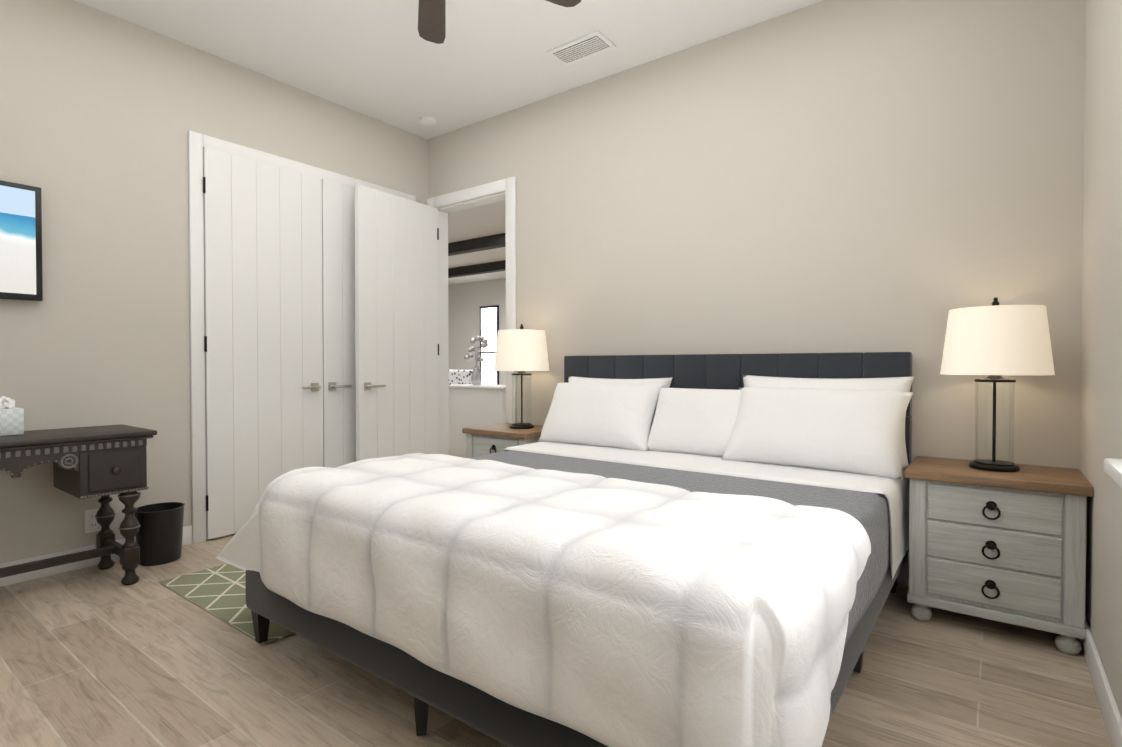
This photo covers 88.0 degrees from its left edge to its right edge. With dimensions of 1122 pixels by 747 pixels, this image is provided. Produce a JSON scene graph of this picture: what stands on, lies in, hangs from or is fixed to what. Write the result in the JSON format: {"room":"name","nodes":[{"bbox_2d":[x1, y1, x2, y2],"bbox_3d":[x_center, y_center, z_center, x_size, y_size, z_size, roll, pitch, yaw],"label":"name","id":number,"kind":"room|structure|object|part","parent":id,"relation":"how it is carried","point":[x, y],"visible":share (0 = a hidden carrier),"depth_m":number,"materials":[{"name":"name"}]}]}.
{"room":"bedroom","nodes":[
{"label":"bedroom","id":0,"kind":"room"},
{"bbox_2d":[0,0,427,562],"bbox_3d":[-2.189,-0.587,3.255,0.150,3.100,3.860,1,1,37],"label":"wall","id":1,"kind":"structure","parent":0,"point":[102,113],"depth_m":2.99,"materials":[{"name":"beige paint"}]},
{"bbox_2d":[0,180,42,301],"bbox_3d":[-2.732,-0.599,2.358,0.056,0.530,0.943,1,1,37],"label":"tv","id":2,"kind":"object","parent":1,"relation":"attached to","point":[21,275],"visible":1,"depth_m":2.66,"materials":[{"name":"black"}]},
{"bbox_2d":[85,508,100,532],"bbox_3d":[-2.353,0.740,2.923,0.009,0.115,0.070,1,1,37],"label":"electrical outlet","id":3,"kind":"object","parent":1,"relation":"attached to","point":[92,524],"visible":0.77,"depth_m":2.91,"materials":[{"name":"white plastic"}]},
{"bbox_2d":[0,525,191,586],"bbox_3d":[-2.628,0.921,2.553,0.017,0.105,1.815,1,1,37],"label":"baseboard","id":4,"kind":"structure","parent":1,"relation":"attached to","point":[187,530],"depth_m":2.81,"materials":[{"name":"white wood"}]},
{"bbox_2d":[203,147,355,538],"bbox_3d":[-1.579,-0.176,3.873,0.085,2.235,1.448,1,1,37],"label":"closet doors","id":5,"kind":"structure","parent":1,"relation":"in","point":[279,321],"depth_m":3.60,"materials":[{"name":"white wood"}]},
{"bbox_2d":[188,130,415,543],"bbox_3d":[-1.606,-0.207,3.893,0.022,2.320,1.580,1,1,37],"label":"trim","id":6,"kind":"structure","parent":1,"relation":"attached to","point":[197,142],"depth_m":3.29,"materials":[{"name":"white wood"}]},
{"bbox_2d":[428,137,434,198],"bbox_3d":[-0.990,-0.609,4.652,0.090,3.100,0.115,1,1,37],"label":"wall","id":7,"kind":"structure","parent":0,"point":[431,167],"depth_m":4.59,"materials":[{"name":"beige paint"}]},
{"bbox_2d":[355,184,438,460],"bbox_3d":[-1.175,-0.172,4.240,0.148,2.216,0.746,1,1,33],"label":"entry door","id":8,"kind":"structure","parent":7,"relation":"in","point":[396,297],"depth_m":4.18,"materials":[{"name":"white wood"}]},
{"bbox_2d":[75,0,822,139],"bbox_3d":[-0.570,-1.869,2.020,4.200,0.100,3.860,1,1,37],"label":"ceiling","id":9,"kind":"structure","parent":0,"point":[382,61],"depth_m":3.21,"materials":[{"name":"white paint"}]},
{"bbox_2d":[419,116,436,125],"bbox_3d":[-0.970,-1.835,4.235,0.124,0.033,0.124,1,1,37],"label":"smoke detector","id":10,"kind":"object","parent":9,"relation":"attached to","point":[427,120],"visible":1,"depth_m":4.20,"materials":[{"name":"white plastic"}]},
{"bbox_2d":[418,0,580,43],"bbox_3d":[-0.448,-1.643,2.117,1.190,0.352,1.224,1,1,37],"label":"ceiling fan","id":11,"kind":"object","parent":9,"relation":"hanging from","point":[431,20],"visible":1,"depth_m":2.58,"materials":[{"name":"brown metal"}]},
{"bbox_2d":[547,31,615,65],"bbox_3d":[0.115,-1.829,3.282,0.350,0.016,0.190,1,1,37],"label":"ceiling vent","id":12,"kind":"object","parent":9,"relation":"in","point":[583,47],"visible":1,"depth_m":3.26,"materials":[{"name":"white metal"}]},
{"bbox_2d":[448,279,505,384],"bbox_3d":[0.203,-0.675,12.394,10.600,3.000,0.150,1,1,37],"label":"wall","id":13,"kind":"structure","parent":0,"point":[466,301],"depth_m":14.13,"materials":[{"name":"white paint"}]},
{"bbox_2d":[480,305,498,384],"bbox_3d":[-1.693,-0.420,13.703,0.600,2.350,0.040,1,1,37],"label":"window","id":14,"kind":"structure","parent":13,"relation":"in","point":[489,322],"depth_m":13.68,"materials":[{"name":"grey glass"}]},
{"bbox_2d":[448,200,505,284],"bbox_3d":[-1.865,-2.183,9.617,10.600,0.100,7.040,1,1,37],"label":"ceiling","id":15,"kind":"structure","parent":0,"point":[479,221],"depth_m":8.73,"materials":[{"name":"white paint"}]},
{"bbox_2d":[448,233,505,255],"bbox_3d":[-1.868,-2.048,9.615,10.300,0.170,0.150,1,1,37],"label":"beam","id":16,"kind":"structure","parent":15,"relation":"attached to","point":[479,244],"depth_m":9.13,"materials":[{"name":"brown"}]},
{"bbox_2d":[448,260,505,277],"bbox_3d":[-0.848,-2.068,10.974,10.300,0.170,0.150,1,1,37],"label":"beam","id":17,"kind":"structure","parent":15,"relation":"attached to","point":[489,267],"depth_m":11.50,"materials":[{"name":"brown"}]},
{"bbox_2d":[0,534,1111,746],"bbox_3d":[-0.580,1.031,2.049,4.200,0.100,3.825,1,1,37],"label":"floor","id":18,"kind":"structure","parent":0,"point":[93,656],"depth_m":1.84,"materials":[{"name":"brown wood"}]},
{"bbox_2d":[0,424,156,584],"bbox_3d":[-2.480,0.624,2.310,0.481,0.705,1.370,1,1,37],"label":"console table","id":19,"kind":"object","parent":18,"relation":"on","point":[105,462],"visible":1,"depth_m":2.60,"materials":[{"name":"brown wood"}]},
{"bbox_2d":[0,396,23,435],"bbox_3d":[-2.431,0.183,2.536,0.110,0.168,0.110,1,1,37],"label":"tissue box","id":20,"kind":"object","parent":19,"relation":"on","point":[11,419],"visible":1,"depth_m":2.52,"materials":[{"name":"white cardboard"}]},
{"bbox_2d":[134,502,184,565],"bbox_3d":[-2.075,0.828,3.003,0.222,0.275,0.222,1,1,37],"label":"trash can","id":21,"kind":"object","parent":18,"relation":"on","point":[159,534],"visible":0.96,"depth_m":2.93,"materials":[{"name":"black plastic"}]},
{"bbox_2d":[159,564,294,644],"bbox_3d":[-1.016,0.962,2.988,0.995,0.008,1.495,1,1,37],"label":"rug","id":22,"kind":"object","parent":18,"relation":"on","point":[219,592],"visible":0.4,"depth_m":2.54,"materials":[{"name":"green fabric"}]},
{"bbox_2d":[462,423,542,457],"bbox_3d":[-0.301,0.654,3.802,0.540,0.600,0.432,1,1,37],"label":"nightstand","id":23,"kind":"object","parent":18,"relation":"on","point":[489,439],"visible":0.19,"depth_m":3.67,"materials":[{"name":"brown wood"}]},
{"bbox_2d":[494,324,548,428],"bbox_3d":[-0.257,0.015,3.789,0.362,0.678,0.362,1,1,37],"label":"lamp","id":24,"kind":"object","parent":23,"relation":"on","point":[521,350],"visible":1,"depth_m":3.65,"materials":[{"name":"beige fabric"}]},
{"bbox_2d":[216,352,913,746],"bbox_3d":[0.135,0.441,2.394,2.156,1.069,2.159,1,1,37],"label":"bed","id":25,"kind":"object","parent":18,"relation":"on","point":[694,550],"visible":1,"depth_m":1.49,"materials":[{"name":"fabric"}]},
{"bbox_3d":[0.199,0.561,2.345,1.833,0.230,2.005,1,1,37],"label":"mattress","id":26,"kind":"part","parent":25,"relation":"part of","materials":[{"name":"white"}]},
{"bbox_2d":[216,453,870,746],"bbox_3d":[-0.271,0.526,1.855,2.156,0.379,0.808,1,1,37],"label":"comforter","id":27,"kind":"object","parent":25,"relation":"on","point":[615,612],"depth_m":1.26,"materials":[{"name":"white fabric"}]},
{"bbox_2d":[538,383,663,450],"bbox_3d":[0.214,0.235,3.312,0.726,0.357,0.301,1,1,37],"label":"pillow","id":28,"kind":"object","parent":25,"relation":"on","point":[604,416],"depth_m":3.19,"materials":[{"name":"white fabric"}]},
{"bbox_2d":[568,376,672,433],"bbox_3d":[0.305,0.213,3.416,0.720,0.388,0.223,1,1,37],"label":"pillow","id":29,"kind":"object","parent":25,"relation":"on","point":[653,387],"depth_m":3.26,"materials":[{"name":"white fabric"}]},
{"bbox_2d":[647,388,740,456],"bbox_3d":[0.720,0.250,2.986,0.560,0.342,0.275,1,1,37],"label":"pillow","id":30,"kind":"object","parent":25,"relation":"on","point":[689,422],"depth_m":2.92,"materials":[{"name":"white fabric"}]},
{"bbox_2d":[721,387,912,479],"bbox_3d":[1.121,0.246,2.605,0.770,0.357,0.319,1,1,37],"label":"pillow","id":31,"kind":"object","parent":25,"relation":"on","point":[843,431],"depth_m":2.50,"materials":[{"name":"white fabric"}]},
{"bbox_2d":[743,375,913,471],"bbox_3d":[1.210,0.213,2.730,0.760,0.408,0.225,1,1,37],"label":"pillow","id":32,"kind":"object","parent":25,"relation":"on","point":[899,385],"depth_m":2.63,"materials":[{"name":"white fabric"}]},
{"bbox_2d":[905,456,1093,654],"bbox_3d":[1.703,0.677,2.298,0.552,0.600,0.432,1,1,37],"label":"nightstand","id":33,"kind":"object","parent":18,"relation":"on","point":[1008,547],"visible":1,"depth_m":2.13,"materials":[{"name":"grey wood"}]},
{"bbox_2d":[940,297,1054,471],"bbox_3d":[1.715,0.037,2.296,0.362,0.678,0.362,1,1,37],"label":"lamp","id":34,"kind":"object","parent":33,"relation":"on","point":[995,341],"visible":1,"depth_m":2.18,"materials":[{"name":"white fabric"}]},
{"bbox_2d":[435,0,1085,562],"bbox_3d":[0.630,-0.590,3.437,3.960,3.100,0.115,1,1,37],"label":"wall","id":35,"kind":"structure","parent":0,"point":[839,176],"depth_m":2.85,"materials":[{"name":"beige paint"}]},
{"bbox_2d":[426,176,515,422],"bbox_3d":[-0.691,-0.216,4.348,0.930,2.325,0.022,1,1,37],"label":"trim","id":36,"kind":"structure","parent":35,"relation":"attached to","point":[507,186],"depth_m":4.09,"materials":[{"name":"white wood"}]},
{"bbox_2d":[438,192,504,454],"bbox_3d":[-0.648,-0.175,4.405,0.760,2.240,0.119,1,1,37],"label":"door frame","id":37,"kind":"structure","parent":35,"relation":"attached to","point":[443,401],"depth_m":4.62,"materials":[{"name":"white wood"}]},
{"bbox_2d":[898,562,908,585],"bbox_3d":[0.856,0.911,3.206,2.936,0.105,0.017,1,1,37],"label":"baseboard","id":38,"kind":"structure","parent":35,"relation":"attached to","point":[903,576],"depth_m":2.66,"materials":[{"name":"white"}]},
{"bbox_2d":[1079,0,1121,717],"bbox_3d":[1.743,-0.415,1.749,0.150,2.800,1.250,1,1,37],"label":"wall","id":39,"kind":"structure","parent":0,"point":[1101,389],"depth_m":1.82,"materials":[{"name":"beige paint"}]},
{"bbox_2d":[1079,616,1121,746],"bbox_3d":[0.992,0.946,0.908,0.018,0.105,3.530,1,1,37],"label":"baseboard","id":40,"kind":"structure","parent":39,"relation":"attached to","point":[1111,715],"depth_m":1.67,"materials":[{"name":"white"}]},
{"bbox_3d":[-1.831,0.916,9.709,10.600,0.100,6.925,1,1,37],"label":"floor","id":41,"kind":"structure","parent":0,"visible":0},
{"bbox_2d":[449,384,505,457],"bbox_3d":[-0.790,0.524,6.342,0.840,0.785,0.490,1,1,37],"label":"base cabinet","id":42,"kind":"object","parent":41,"relation":"on","point":[471,405],"visible":0.54,"depth_m":6.19,"materials":[{"name":"white wood"}]},
{"bbox_2d":[449,370,472,384],"bbox_3d":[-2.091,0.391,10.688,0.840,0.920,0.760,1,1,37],"label":"decorative box","id":43,"kind":"object","parent":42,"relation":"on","point":[459,377],"visible":0.08,"depth_m":10.79,"materials":[{"name":"grey"}]},
{"bbox_2d":[464,336,487,384],"bbox_3d":[-0.934,-0.144,6.419,0.303,0.547,0.187,1,1,37],"label":"vase","id":44,"kind":"object","parent":42,"relation":"on","point":[476,378],"visible":1,"depth_m":6.40,"materials":[{"name":"white ceramic"}]},
{"bbox_3d":[0.975,0.608,0.741,0.150,0.785,1.310,1,1,37],"label":"wall","id":45,"kind":"structure","parent":0,"visible":0},
{"bbox_2d":[1104,458,1121,487],"bbox_3d":[0.925,0.233,0.757,0.155,0.034,1.545,1,1,37],"label":"window sill","id":46,"kind":"structure","parent":45,"relation":"attached to","point":[1113,469],"depth_m":1.32,"materials":[{"name":"white"}]}
]}

